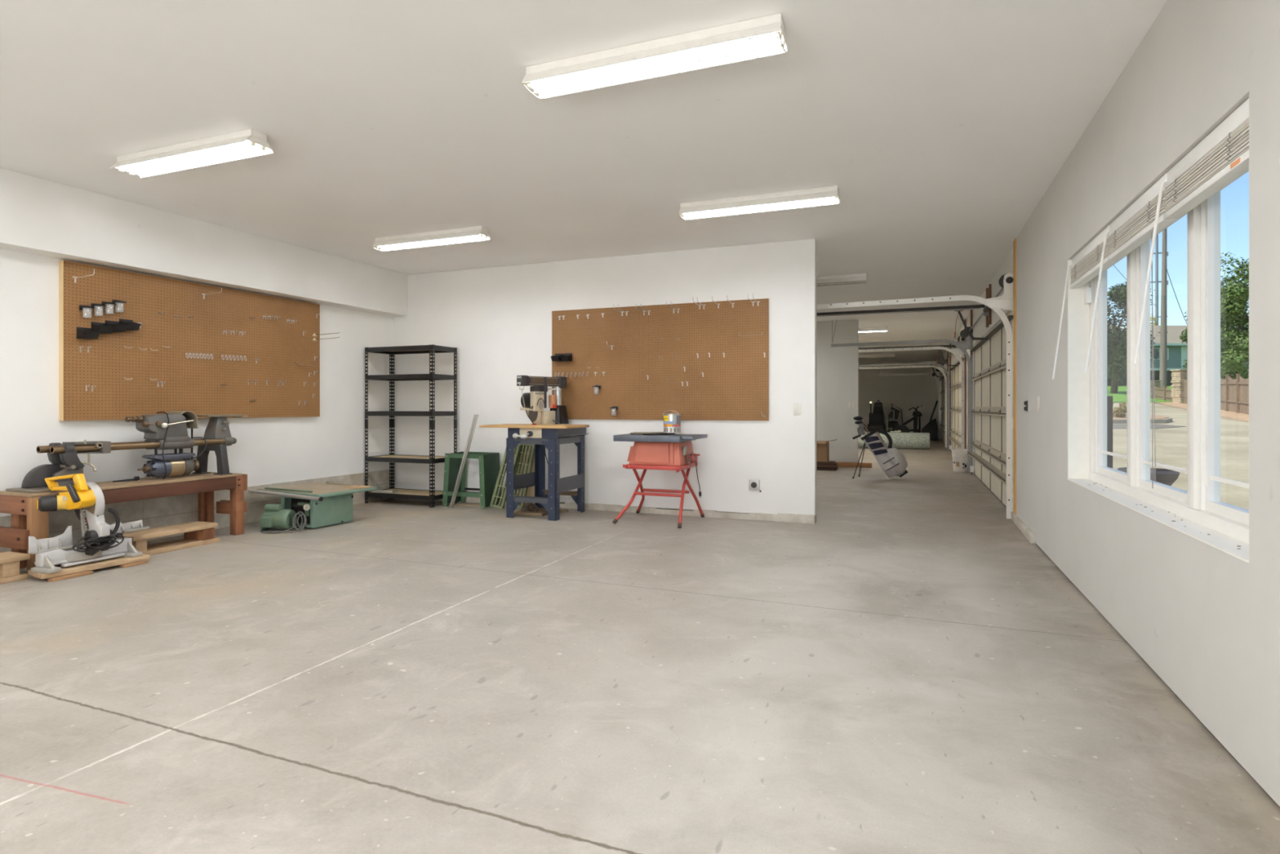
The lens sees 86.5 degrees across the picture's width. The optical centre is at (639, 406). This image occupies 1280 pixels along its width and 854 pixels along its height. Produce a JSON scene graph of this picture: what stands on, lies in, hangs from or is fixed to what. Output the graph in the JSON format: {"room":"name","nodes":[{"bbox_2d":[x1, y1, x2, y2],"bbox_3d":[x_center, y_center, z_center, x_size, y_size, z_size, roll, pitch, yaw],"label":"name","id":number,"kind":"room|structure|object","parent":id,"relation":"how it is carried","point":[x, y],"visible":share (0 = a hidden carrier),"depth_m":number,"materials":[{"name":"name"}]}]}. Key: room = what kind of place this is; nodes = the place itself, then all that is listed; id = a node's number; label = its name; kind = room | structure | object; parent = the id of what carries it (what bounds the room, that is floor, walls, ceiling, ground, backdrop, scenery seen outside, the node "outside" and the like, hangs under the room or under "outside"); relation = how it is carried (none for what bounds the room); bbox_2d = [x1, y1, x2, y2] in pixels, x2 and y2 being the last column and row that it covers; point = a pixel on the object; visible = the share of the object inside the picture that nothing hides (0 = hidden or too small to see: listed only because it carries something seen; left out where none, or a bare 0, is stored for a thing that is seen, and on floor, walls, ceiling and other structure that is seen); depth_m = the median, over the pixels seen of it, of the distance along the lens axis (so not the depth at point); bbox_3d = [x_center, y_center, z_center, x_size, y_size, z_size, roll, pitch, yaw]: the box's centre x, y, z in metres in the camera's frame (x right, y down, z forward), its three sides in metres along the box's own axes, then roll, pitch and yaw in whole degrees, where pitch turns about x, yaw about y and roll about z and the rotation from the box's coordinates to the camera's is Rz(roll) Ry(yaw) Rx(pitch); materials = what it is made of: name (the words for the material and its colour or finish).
{"room":"woodworking shop","nodes":[
{"label":"woodworking shop","id":0,"kind":"room"},
{"bbox_2d":[0,248,393,516],"bbox_3d":[-1.498,-0.249,12.854,0.250,2.770,31.200,0,0,22],"label":"wall","id":1,"kind":"structure","parent":0,"point":[268,450],"depth_m":6.25,"materials":[{"name":"paint"}]},
{"bbox_2d":[58,260,319,420],"bbox_3d":[-3.937,-0.499,6.270,0.058,1.214,2.400,0,0,22],"label":"pegboard","id":2,"kind":"object","parent":1,"relation":"attached to","point":[193,384],"visible":0.94,"depth_m":5.96,"materials":[{"name":"wood"}]},
{"bbox_2d":[76,327,99,339],"bbox_3d":[-4.252,-0.566,5.249,0.105,0.088,0.104,0,0,22],"label":"bin","id":3,"kind":"object","parent":2,"relation":"attached to","point":[82,332],"visible":1,"depth_m":5.23,"materials":[{"name":"black plastic"}]},
{"bbox_2d":[91,321,114,333],"bbox_3d":[-4.215,-0.618,5.343,0.105,0.088,0.104,0,0,22],"label":"bin","id":4,"kind":"object","parent":2,"relation":"attached to","point":[101,327],"visible":0.88,"depth_m":5.33,"materials":[{"name":"black plastic"}]},
{"bbox_2d":[105,320,127,332],"bbox_3d":[-4.179,-0.641,5.435,0.105,0.088,0.104,0,0,22],"label":"bin","id":5,"kind":"object","parent":2,"relation":"attached to","point":[117,327],"visible":0.84,"depth_m":5.43,"materials":[{"name":"black plastic"}]},
{"bbox_2d":[119,318,140,330],"bbox_3d":[-4.141,-0.666,5.531,0.105,0.088,0.104,0,0,22],"label":"bin","id":6,"kind":"object","parent":2,"relation":"attached to","point":[131,326],"visible":0.84,"depth_m":5.52,"materials":[{"name":"black plastic"}]},
{"bbox_2d":[0,469,393,552],"bbox_3d":[-5.097,0.959,3.405,0.015,0.355,10.980,0,0,22],"label":"baseboard","id":7,"kind":"structure","parent":1,"relation":"attached to","point":[159,512],"depth_m":6.01,"materials":[{"name":"concrete"}]},
{"bbox_2d":[0,167,407,316],"bbox_3d":[-5.002,-1.377,3.368,0.220,0.513,10.980,0,0,22],"label":"beam","id":8,"kind":"structure","parent":1,"relation":"attached to","point":[39,216],"depth_m":5.75,"materials":[{"name":"paint"}]},
{"bbox_2d":[0,0,1167,362],"bbox_3d":[1.828,-1.759,11.430,7.385,0.250,31.400,0,0,22],"label":"ceiling","id":9,"kind":"structure","parent":0,"point":[940,127],"depth_m":3.92,"materials":[{"name":"paint"}]},
{"bbox_2d":[109,128,273,177],"bbox_3d":[-2.831,-1.587,4.272,1.224,0.093,0.196,0,0,22],"label":"fluorescent light","id":10,"kind":"object","parent":9,"relation":"attached to","point":[249,143],"visible":1,"depth_m":4.23,"materials":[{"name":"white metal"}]},
{"bbox_2d":[372,226,489,251],"bbox_3d":[-1.981,-1.579,6.420,1.224,0.109,0.172,0,0,22],"label":"fluorescent light","id":11,"kind":"object","parent":9,"relation":"attached to","point":[476,233],"visible":1,"depth_m":6.37,"materials":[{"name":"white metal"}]},
{"bbox_2d":[521,13,786,99],"bbox_3d":[0.038,-1.579,3.098,1.224,0.109,0.172,0,0,22],"label":"fluorescent light","id":12,"kind":"object","parent":9,"relation":"attached to","point":[765,36],"visible":1,"depth_m":3.06,"materials":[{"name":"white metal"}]},
{"bbox_2d":[678,185,839,220],"bbox_3d":[0.910,-1.579,5.299,1.224,0.109,0.172,0,0,22],"label":"fluorescent light","id":13,"kind":"object","parent":9,"relation":"attached to","point":[828,195],"visible":1,"depth_m":5.26,"materials":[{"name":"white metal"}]},
{"bbox_2d":[816,273,866,286],"bbox_3d":[2.220,-1.579,8.607,1.224,0.109,0.172,0,0,22],"label":"fluorescent light","id":14,"kind":"object","parent":9,"relation":"attached to","point":[856,278],"visible":0.48,"depth_m":8.45,"materials":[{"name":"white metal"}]},
{"bbox_2d":[858,326,887,332],"bbox_3d":[4.483,-1.587,14.121,1.224,0.093,0.196,0,0,22],"label":"fluorescent light","id":15,"kind":"object","parent":9,"relation":"attached to","point":[872,329],"visible":0.39,"depth_m":13.95,"materials":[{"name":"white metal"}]},
{"bbox_2d":[858,338,891,342],"bbox_3d":[5.503,-1.579,16.697,1.224,0.109,0.172,0,0,22],"label":"fluorescent light","id":16,"kind":"object","parent":9,"relation":"attached to","point":[880,340],"visible":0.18,"depth_m":16.56,"materials":[{"name":"white metal"}]},
{"bbox_2d":[858,354,895,358],"bbox_3d":[7.399,-1.579,21.485,1.224,0.109,0.172,0,0,22],"label":"fluorescent light","id":17,"kind":"object","parent":9,"relation":"attached to","point":[874,356],"visible":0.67,"depth_m":21.41,"materials":[{"name":"white metal"}]},
{"bbox_2d":[816,304,987,340],"bbox_3d":[3.214,-1.259,9.666,3.100,0.740,0.350,0,0,22],"label":"garage door opener","id":18,"kind":"object","parent":9,"relation":"hanging from","point":[964,333],"visible":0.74,"depth_m":9.36,"materials":[{"name":"metal"}]},
{"bbox_2d":[858,345,956,366],"bbox_3d":[5.577,-1.259,15.635,3.100,0.740,0.350,0,0,22],"label":"garage door opener","id":19,"kind":"object","parent":9,"relation":"hanging from","point":[944,362],"visible":0.4,"depth_m":15.25,"materials":[{"name":"metal"}]},
{"bbox_2d":[393,238,816,516],"bbox_3d":[-0.665,-0.280,7.631,5.145,2.708,0.140,0,0,22],"label":"wall","id":20,"kind":"structure","parent":0,"point":[498,320],"depth_m":7.40,"materials":[{"name":"paint"}]},
{"bbox_2d":[435,496,816,523],"bbox_3d":[-0.673,1.095,7.613,5.144,0.082,0.139,0,0,22],"label":"baseboard","id":21,"kind":"structure","parent":20,"relation":"attached to","point":[790,517],"depth_m":7.04,"materials":[{"name":"concrete"}]},
{"bbox_2d":[551,297,768,420],"bbox_3d":[0.148,-0.467,7.220,2.440,1.215,0.024,0,0,22],"label":"pegboard","id":22,"kind":"object","parent":20,"relation":"attached to","point":[735,386],"visible":0.88,"depth_m":7.16,"materials":[{"name":"wood"}]},
{"bbox_2d":[551,353,563,361],"bbox_3d":[-0.925,-0.548,7.573,0.104,0.088,0.105,0,0,22],"label":"bin","id":23,"kind":"object","parent":22,"relation":"attached to","point":[556,357],"visible":0.96,"depth_m":7.55,"materials":[{"name":"black plastic"}]},
{"bbox_2d":[560,353,572,361],"bbox_3d":[-0.817,-0.549,7.531,0.104,0.088,0.105,0,0,22],"label":"bin","id":24,"kind":"object","parent":22,"relation":"attached to","point":[566,357],"visible":1,"depth_m":7.51,"materials":[{"name":"black plastic"}]},
{"bbox_2d":[748,479,760,492],"bbox_3d":[1.151,0.793,6.816,0.119,0.123,0.036,0,0,22],"label":"power socket","id":25,"kind":"object","parent":20,"relation":"attached to","point":[753,484],"visible":1,"depth_m":6.81,"materials":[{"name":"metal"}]},
{"bbox_2d":[793,403,800,414],"bbox_3d":[1.541,0.026,6.676,0.072,0.116,0.009,0,0,22],"label":"light switch","id":26,"kind":"object","parent":20,"relation":"attached to","point":[797,406],"visible":1,"depth_m":6.67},
{"bbox_2d":[0,439,1279,853],"bbox_3d":[1.828,1.236,11.430,7.385,0.200,31.400,0,0,22],"label":"floor","id":27,"kind":"structure","parent":0,"point":[901,669],"depth_m":2.69,"materials":[{"name":"concrete"}]},
{"bbox_2d":[0,520,219,584],"bbox_3d":[-3.903,1.055,4.783,0.500,0.162,2.020,0,0,22],"label":"pallet","id":28,"kind":"object","parent":27,"relation":"on","point":[197,533],"visible":0.82,"depth_m":4.99,"materials":[{"name":"brown wood"}]},
{"bbox_2d":[28,473,150,573],"bbox_3d":[-3.883,0.767,4.796,0.447,0.622,0.740,0,0,22],"label":"saw","id":29,"kind":"object","parent":28,"relation":"on","point":[86,498],"visible":1,"depth_m":4.64,"materials":[{"name":"metal"}]},
{"bbox_2d":[0,471,247,573],"bbox_3d":[-4.010,0.865,5.412,0.419,0.542,1.658,0,0,22],"label":"workbench","id":30,"kind":"object","parent":27,"relation":"on","point":[27,521],"visible":0.72,"depth_m":5.28,"materials":[{"name":"red wood"}]},
{"bbox_2d":[5,410,248,493],"bbox_3d":[-3.977,0.315,5.495,0.380,0.556,1.710,0,0,22],"label":"lathe","id":31,"kind":"object","parent":30,"relation":"on","point":[168,430],"visible":1,"depth_m":5.52,"materials":[{"name":"silver metal"}]},
{"bbox_2d":[248,480,377,533],"bbox_3d":[-3.232,0.955,6.580,1.016,0.363,0.998,0,0,27],"label":"saw","id":32,"kind":"object","parent":27,"relation":"on","point":[311,504],"visible":1,"depth_m":6.43,"materials":[{"name":"metal"}]},
{"bbox_2d":[364,344,457,507],"bbox_3d":[-2.701,0.218,8.036,0.972,1.835,0.447,0,0,22],"label":"shelving unit","id":33,"kind":"object","parent":27,"relation":"on","point":[429,495],"depth_m":7.93,"materials":[{"name":"black metal"}]},
{"bbox_2d":[448,413,478,506],"bbox_3d":[-1.963,0.606,7.601,0.330,1.040,0.036,0,0,3],"label":"rail","id":34,"kind":"object","parent":27,"relation":"on","point":[476,416],"visible":1,"depth_m":7.59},
{"bbox_2d":[454,502,479,506],"bbox_3d":[-1.910,1.126,7.779,0.380,0.018,0.140,0,0,19],"label":"board","id":35,"kind":"object","parent":27,"relation":"on","point":[468,504],"visible":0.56,"depth_m":7.75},
{"bbox_2d":[442,451,501,509],"bbox_3d":[-1.923,0.834,7.801,0.576,0.604,0.346,0,0,22],"label":"stand","id":36,"kind":"object","parent":27,"relation":"on","point":[489,462],"visible":0.93,"depth_m":7.73,"materials":[{"name":"green metal"}]},
{"bbox_2d":[489,444,521,508],"bbox_3d":[-1.509,0.777,7.645,0.340,0.749,0.139,0,0,-27],"label":"slatted panel","id":37,"kind":"object","parent":27,"relation":"in","point":[516,452],"visible":0.7,"depth_m":7.63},
{"bbox_2d":[513,444,534,507],"bbox_3d":[-1.334,0.769,7.682,0.298,0.758,0.135,0,0,18],"label":"slatted panel","id":38,"kind":"object","parent":27,"relation":"in","point":[531,450],"visible":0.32,"depth_m":7.68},
{"bbox_2d":[515,444,534,506],"bbox_3d":[-1.301,0.775,7.770,0.300,0.720,0.024,0,0,22],"label":"cardboard sheet","id":39,"kind":"object","parent":27,"relation":"on","point":[531,490],"visible":0.03,"depth_m":7.74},
{"bbox_2d":[513,502,547,516],"bbox_3d":[-1.143,1.068,7.164,0.320,0.134,0.200,0,0,15],"label":"board","id":40,"kind":"object","parent":27,"relation":"on","point":[525,513],"depth_m":7.12,"materials":[{"name":"brown wood"}]},
{"bbox_2d":[479,375,589,520],"bbox_3d":[-1.056,0.404,7.195,1.010,1.465,0.784,0,0,22],"label":"saw","id":41,"kind":"object","parent":27,"relation":"on","point":[540,433],"visible":1,"depth_m":7.10,"materials":[{"name":"blue metal"}]},
{"bbox_2d":[612,431,706,528],"bbox_3d":[0.222,0.696,6.782,0.837,0.886,0.718,0,0,22],"label":"saw","id":42,"kind":"object","parent":27,"relation":"on","point":[661,451],"visible":0.98,"depth_m":6.56,"materials":[{"name":"metal"}]},
{"bbox_2d":[625,462,697,470],"bbox_3d":[0.220,0.582,6.748,0.570,0.039,0.550,0,0,22],"label":"tray","id":43,"kind":"object","parent":42,"relation":"on","point":[640,465],"depth_m":6.51,"materials":[{"name":"metal"}]},
{"bbox_2d":[662,410,680,433],"bbox_3d":[0.315,0.148,6.705,0.174,0.222,0.174,0,0,22],"label":"paint can","id":44,"kind":"object","parent":42,"relation":"on","point":[672,422],"visible":1,"depth_m":6.63,"materials":[{"name":"metal"}]},
{"bbox_2d":[816,468,837,471],"bbox_3d":[3.229,1.121,12.279,0.622,0.027,0.300,0,0,22],"label":"plank","id":45,"kind":"object","parent":27,"relation":"on","point":[832,469],"visible":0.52,"depth_m":12.08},
{"bbox_2d":[816,466,838,469],"bbox_3d":[3.239,1.091,12.282,0.625,0.027,0.300,0,0,22],"label":"plank","id":46,"kind":"object","parent":45,"relation":"on","point":[837,467],"visible":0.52,"depth_m":12.10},
{"bbox_2d":[816,464,837,467],"bbox_3d":[3.206,1.061,12.261,0.645,0.027,0.300,0,0,22],"label":"plank","id":47,"kind":"object","parent":46,"relation":"on","point":[832,466],"visible":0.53,"depth_m":12.06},
{"bbox_2d":[816,462,837,465],"bbox_3d":[3.211,1.031,12.293,0.651,0.027,0.300,0,0,23],"label":"plank","id":48,"kind":"object","parent":47,"relation":"on","point":[835,464],"visible":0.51,"depth_m":12.10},
{"bbox_2d":[816,461,835,463],"bbox_3d":[3.200,1.001,12.305,0.626,0.027,0.300,0,0,20],"label":"plank","id":49,"kind":"object","parent":48,"relation":"on","point":[828,462],"visible":0.46,"depth_m":12.12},
{"bbox_2d":[816,439,837,462],"bbox_3d":[3.268,0.786,12.220,0.501,0.395,0.431,0,0,22],"label":"cardboard box","id":50,"kind":"object","parent":49,"relation":"on","point":[822,446],"visible":0.64,"depth_m":12.12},
{"bbox_2d":[835,462,871,467],"bbox_3d":[3.784,1.091,12.817,1.100,0.089,0.044,0,0,21],"label":"board","id":51,"kind":"object","parent":27,"relation":"on","point":[839,464],"visible":0.56,"depth_m":12.72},
{"bbox_2d":[867,400,884,431],"bbox_3d":[8.404,0.452,24.200,0.570,1.368,0.512,0,0,22],"label":"tool chest","id":52,"kind":"object","parent":27,"relation":"on","point":[876,419],"visible":0.82,"depth_m":24.00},
{"bbox_2d":[852,428,907,478],"bbox_3d":[3.784,0.738,10.725,0.814,0.792,0.374,0,0,22],"label":"golf bag","id":53,"kind":"object","parent":27,"relation":"on","point":[893,463],"visible":1,"depth_m":10.59,"materials":[{"name":"fabric"}]},
{"bbox_2d":[886,409,894,431],"bbox_3d":[8.641,0.624,23.467,0.430,1.024,0.400,0,0,22],"label":"hand truck","id":54,"kind":"object","parent":27,"relation":"on","point":[893,411],"visible":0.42,"depth_m":23.48,"materials":[{"name":"metal"}]},
{"bbox_2d":[858,431,929,449],"bbox_3d":[6.774,0.914,18.344,1.903,0.440,0.440,0,0,22],"label":"roll","id":55,"kind":"object","parent":27,"relation":"on","point":[900,440],"visible":0.45,"depth_m":18.04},
{"bbox_2d":[885,403,902,431],"bbox_3d":[9.118,0.506,24.418,0.653,1.257,0.156,0,0,22],"label":"folded chair","id":56,"kind":"object","parent":27,"relation":"on","point":[896,411],"visible":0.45,"depth_m":24.39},
{"bbox_2d":[887,404,922,432],"bbox_3d":[8.795,0.536,22.750,1.185,1.200,0.460,0,0,22],"label":"exercise bike","id":57,"kind":"object","parent":27,"relation":"on","point":[902,428],"visible":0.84,"depth_m":22.68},
{"bbox_2d":[911,410,922,432],"bbox_3d":[9.809,0.642,24.096,0.334,0.988,0.470,0,0,22],"label":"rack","id":58,"kind":"object","parent":27,"relation":"on","point":[918,430],"visible":0.73,"depth_m":24.06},
{"bbox_2d":[920,417,937,440],"bbox_3d":[9.762,0.765,23.023,0.555,0.741,0.595,0,0,22],"label":"pile","id":59,"kind":"object","parent":27,"relation":"on","point":[931,427],"visible":0.76,"depth_m":22.76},
{"bbox_2d":[951,448,967,471],"bbox_3d":[5.638,0.942,11.943,0.320,0.386,0.320,0,0,22],"label":"plastic bucket","id":60,"kind":"object","parent":27,"relation":"on","point":[959,456],"visible":0.78,"depth_m":11.83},
{"bbox_2d":[816,320,858,462],"bbox_3d":[1.751,-0.274,13.794,5.100,2.720,0.140,0,0,22],"label":"wall partition","id":61,"kind":"structure","parent":0,"point":[837,367],"depth_m":12.92,"materials":[{"name":"paint"}]},
{"bbox_2d":[858,360,939,432],"bbox_3d":[7.554,-0.249,25.618,7.185,2.770,0.200,0,0,22],"label":"wall","id":62,"kind":"structure","parent":0,"point":[905,393],"depth_m":24.76,"materials":[{"name":"paint"}]},
{"bbox_2d":[939,0,1279,806],"bbox_3d":[5.104,-0.249,9.971,0.220,2.770,30.700,0,0,22],"label":"wall","id":63,"kind":"structure","parent":0,"point":[1206,619],"depth_m":2.67,"materials":[{"name":"paint"}]},
{"bbox_2d":[831,320,973,473],"bbox_3d":[4.496,-0.215,11.798,2.295,2.679,0.090,0,0,22],"label":"door track","id":64,"kind":"object","parent":63,"relation":"attached to","point":[967,344],"visible":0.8,"depth_m":11.41,"materials":[{"name":"metal"}]},
{"bbox_2d":[858,357,946,447],"bbox_3d":[7.353,-0.107,19.067,2.335,2.463,0.090,0,0,22],"label":"door track","id":65,"kind":"object","parent":63,"relation":"attached to","point":[940,368],"visible":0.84,"depth_m":18.68,"materials":[{"name":"metal"}]},
{"bbox_2d":[858,362,950,450],"bbox_3d":[6.829,-0.008,17.784,2.306,2.264,0.031,0,0,22],"label":"door track","id":66,"kind":"object","parent":63,"relation":"attached to","point":[909,363],"visible":0.98,"depth_m":17.39,"materials":[{"name":"metal"}]},
{"bbox_2d":[879,362,940,439],"bbox_3d":[9.322,-0.215,23.569,1.988,2.679,0.090,0,0,22],"label":"door track","id":67,"kind":"object","parent":63,"relation":"attached to","point":[938,374],"visible":0.73,"depth_m":23.24,"materials":[{"name":"metal"}]},
{"bbox_2d":[858,336,964,448],"bbox_3d":[5.034,-0.107,13.210,2.335,2.463,0.090,0,0,22],"label":"door track","id":68,"kind":"object","parent":63,"relation":"attached to","point":[956,351],"visible":0.71,"depth_m":12.81,"materials":[{"name":"metal"}]},
{"bbox_2d":[816,272,1013,519],"bbox_3d":[2.670,-0.107,7.240,2.335,2.463,0.090,0,0,22],"label":"door track","id":69,"kind":"object","parent":63,"relation":"attached to","point":[1005,302],"visible":0.84,"depth_m":6.83,"materials":[{"name":"metal"}]},
{"bbox_2d":[937,373,946,443],"bbox_3d":[9.331,0.061,20.925,0.145,2.126,4.840,0,0,22],"label":"door","id":70,"kind":"structure","parent":63,"relation":"in","point":[942,424],"depth_m":21.84,"materials":[{"name":"metal"}]},
{"bbox_2d":[946,351,948,448],"bbox_3d":[8.393,-0.244,18.564,0.029,2.760,0.100,0,0,22],"label":"trim","id":71,"kind":"structure","parent":63,"relation":"attached to","point":[947,351],"depth_m":18.53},
{"bbox_2d":[949,343,951,450],"bbox_3d":[7.951,-0.244,17.448,0.029,2.760,0.100,0,0,22],"label":"trim","id":72,"kind":"structure","parent":63,"relation":"attached to","point":[949,344],"depth_m":17.40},
{"bbox_2d":[947,356,964,448],"bbox_3d":[7.011,0.061,15.067,0.145,2.126,4.840,0,0,22],"label":"door","id":73,"kind":"structure","parent":63,"relation":"in","point":[955,437],"depth_m":15.55,"materials":[{"name":"metal"}]},
{"bbox_2d":[964,319,966,448],"bbox_3d":[6.074,-0.244,12.707,0.029,2.760,0.100,0,0,22],"label":"trim","id":74,"kind":"structure","parent":63,"relation":"attached to","point":[965,320],"depth_m":12.66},
{"bbox_2d":[968,287,1004,331],"bbox_3d":[4.617,-1.229,9.110,0.089,0.170,4.800,0,0,22],"label":"spring","id":75,"kind":"object","parent":63,"relation":"attached to","point":[986,308],"visible":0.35,"depth_m":8.91,"materials":[{"name":"metal"}]},
{"bbox_2d":[967,311,1013,511],"bbox_3d":[4.648,0.061,9.098,0.145,2.126,4.840,0,0,22],"label":"door","id":76,"kind":"structure","parent":63,"relation":"in","point":[989,454],"depth_m":8.90,"materials":[{"name":"metal"}]},
{"bbox_2d":[988,284,991,324],"bbox_3d":[4.535,-1.324,8.820,0.029,0.520,0.040,0,0,22],"label":"trim","id":77,"kind":"structure","parent":63,"relation":"attached to","point":[989,285],"depth_m":8.80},
{"bbox_2d":[1013,238,1016,514],"bbox_3d":[3.685,-0.293,6.674,0.029,2.678,0.140,0,0,22],"label":"trim","id":78,"kind":"structure","parent":63,"relation":"attached to","point":[1015,240],"depth_m":6.63,"materials":[{"name":"brown wood"}]},
{"bbox_2d":[1011,511,1035,543],"bbox_3d":[3.493,1.093,6.232,0.043,0.085,1.280,0,0,22],"label":"curb","id":79,"kind":"object","parent":63,"relation":"attached to","point":[1024,528],"visible":0.86,"depth_m":6.02,"materials":[{"name":"concrete"}]},
{"bbox_2d":[1066,169,1248,562],"bbox_3d":[2.430,-0.243,3.238,0.210,1.442,2.570,0,0,22],"label":"window","id":80,"kind":"structure","parent":63,"relation":"in","point":[1197,512],"depth_m":3.28,"materials":[{"name":"white plastic"}]},
{"bbox_2d":[1052,226,1118,379],"bbox_3d":[2.627,-0.570,4.045,0.159,0.781,0.896,0,0,22],"label":"window blind","id":81,"kind":"object","parent":80,"relation":"attached to","point":[1086,264],"visible":0.92,"depth_m":4.06,"materials":[{"name":"plastic"}]},
{"bbox_2d":[1084,174,1177,488],"bbox_3d":[2.303,-0.300,3.227,0.159,1.320,0.848,0,0,22],"label":"window blind","id":82,"kind":"object","parent":80,"relation":"attached to","point":[1135,226],"visible":0.92,"depth_m":3.14,"materials":[{"name":"plastic"}]},
{"bbox_2d":[1133,97,1248,363],"bbox_3d":[2.000,-0.435,2.461,0.159,1.050,0.781,0,0,22],"label":"window blind","id":83,"kind":"object","parent":80,"relation":"attached to","point":[1222,157],"visible":0.83,"depth_m":2.43,"materials":[{"name":"plastic"}]},
{"bbox_2d":[1039,546,1279,807],"bbox_3d":[1.414,1.129,0.645,0.205,0.014,10.640,0,0,22],"label":"baseboard","id":84,"kind":"structure","parent":63,"relation":"attached to","point":[1039,547],"depth_m":2.58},
{"label":"outside","id":85,"kind":"structure","parent":0,"visible":0},
{"bbox_2d":[1106,385,1172,401],"bbox_3d":[52.000,-1.659,65.000,65.320,2.700,54.087,0,0,22],"label":"lawn","id":86,"kind":"structure","parent":85,"point":[1121,396],"depth_m":55.80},
{"bbox_2d":[1106,281,1159,393],"bbox_3d":[40.582,-5.848,58.295,6.022,9.701,6.468,0,0,31],"label":"broadleaf tree","id":87,"kind":"object","parent":86,"relation":"on","point":[1116,335],"visible":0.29,"depth_m":56.99,"materials":[{"name":"green plant"}]},
{"bbox_2d":[1150,380,1161,398],"bbox_3d":[38.700,-1.296,51.500,0.870,1.340,0.870,0,0,0],"label":"stone pillar","id":88,"kind":"structure","parent":86,"relation":"on","point":[1157,384],"depth_m":51.14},
{"bbox_2d":[1158,228,1168,387],"bbox_3d":[39.936,-7.314,52.000,0.480,13.703,0.480,0,0,-25],"label":"utility pole","id":89,"kind":"object","parent":86,"relation":"on","point":[1162,372],"visible":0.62,"depth_m":51.84,"materials":[{"name":"metal"}]},
{"bbox_2d":[1106,325,1248,385],"bbox_3d":[55.000,-5.504,75.975,22.200,7.080,9.450,0,0,0],"label":"house","id":90,"kind":"structure","parent":86,"relation":"on","point":[1176,351],"depth_m":71.99,"materials":[{"name":"teal"}]},
{"bbox_2d":[1179,285,1248,378],"bbox_3d":[44.225,-5.062,52.214,4.864,9.016,5.158,0,0,14],"label":"broadleaf tree","id":91,"kind":"object","parent":86,"relation":"on","point":[1242,374],"visible":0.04,"depth_m":51.66,"materials":[{"name":"green plant"}]},
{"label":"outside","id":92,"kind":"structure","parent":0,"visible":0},
{"bbox_2d":[1112,374,1248,509],"bbox_3d":[83.860,-2.654,56.308,111.985,7.680,178.367,0,0,22],"label":"street","id":93,"kind":"structure","parent":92,"point":[1171,443],"depth_m":14.42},
{"bbox_2d":[1106,395,1113,468],"bbox_3d":[5.901,0.486,8.605,0.120,1.240,0.110,0,0,22],"label":"gate post","id":94,"kind":"object","parent":93,"relation":"on","point":[1109,398],"visible":0.39,"depth_m":8.55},
{"bbox_2d":[1112,417,1172,423],"bbox_3d":[17.840,0.444,24.775,2.484,0.280,5.414,0,0,33],"label":"traffic island","id":95,"kind":"object","parent":93,"relation":"on","point":[1169,420],"visible":0.29,"depth_m":23.37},
{"bbox_2d":[1112,401,1126,417],"bbox_3d":[17.000,0.193,23.978,0.645,0.742,0.679,0,0,28],"label":"dry shrub","id":96,"kind":"object","parent":95,"relation":"on","point":[1122,408],"visible":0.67,"depth_m":23.95,"materials":[{"name":"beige plant"}]},
{"bbox_2d":[1112,413,1168,419],"bbox_3d":[17.861,0.361,24.791,2.310,0.177,5.035,0,0,33],"label":"gravel","id":97,"kind":"object","parent":95,"relation":"on","point":[1157,416],"visible":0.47,"depth_m":23.94,"materials":[{"name":"grey stone"}]},
{"bbox_2d":[1117,466,1179,485],"bbox_3d":[4.178,0.851,5.600,0.413,0.670,0.413,0,0,22],"label":"urn","id":98,"kind":"object","parent":93,"relation":"on","point":[1167,477],"visible":0.27,"depth_m":5.42,"materials":[{"name":"ceramic"}]},
{"bbox_2d":[1112,423,1186,428],"bbox_3d":[15.500,0.627,21.750,3.808,0.088,2.300,0,0,0],"label":"road patch","id":99,"kind":"object","parent":93,"relation":"on","point":[1114,425],"visible":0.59,"depth_m":21.49,"materials":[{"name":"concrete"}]},
{"bbox_2d":[1150,234,1168,325],"bbox_3d":[71.595,-18.389,95.202,3.704,29.000,0.440,0,0,22],"label":"pole","id":100,"kind":"object","parent":93,"relation":"on","point":[1156,252],"visible":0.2,"depth_m":94.84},
{"bbox_2d":[1155,402,1248,421],"bbox_3d":[29.125,0.147,34.863,2.200,0.872,26.808,0,0,32],"label":"verge","id":101,"kind":"structure","parent":93,"relation":"on","point":[1232,415],"depth_m":30.61,"materials":[{"name":"beige concrete"}]},
{"bbox_2d":[1169,368,1186,403],"bbox_3d":[36.500,-1.355,45.900,0.860,2.290,0.860,0,0,0],"label":"stone pillar","id":102,"kind":"structure","parent":101,"relation":"on","point":[1179,375],"depth_m":45.73,"materials":[{"name":"stone"}]},
{"bbox_2d":[1182,373,1248,414],"bbox_3d":[29.235,-0.671,34.151,0.142,2.524,26.288,0,0,32],"label":"wooden fence","id":103,"kind":"object","parent":101,"relation":"on","point":[1234,393],"visible":0.33,"depth_m":32.17,"materials":[{"name":"brown wood"}]},
{"bbox_2d":[1220,251,1248,379],"bbox_3d":[38.739,-4.952,43.296,5.735,9.910,5.962,0,0,-25],"label":"broadleaf tree","id":104,"kind":"object","parent":93,"relation":"on","point":[1236,295],"visible":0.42,"depth_m":42.61,"materials":[{"name":"green plant"}]},
{"bbox_3d":[37.177,-0.542,50.175,3.195,0.643,8.498,0,0,22],"label":"verge","id":105,"kind":"object","parent":93,"relation":"on","visible":0},
{"bbox_2d":[1152,384,1172,401],"bbox_3d":[37.595,-0.965,48.765,0.138,1.427,4.930,0,0,21],"label":"wooden fence","id":106,"kind":"object","parent":105,"relation":"on","point":[1162,393],"visible":0.72,"depth_m":49.26,"materials":[{"name":"brown wood"}]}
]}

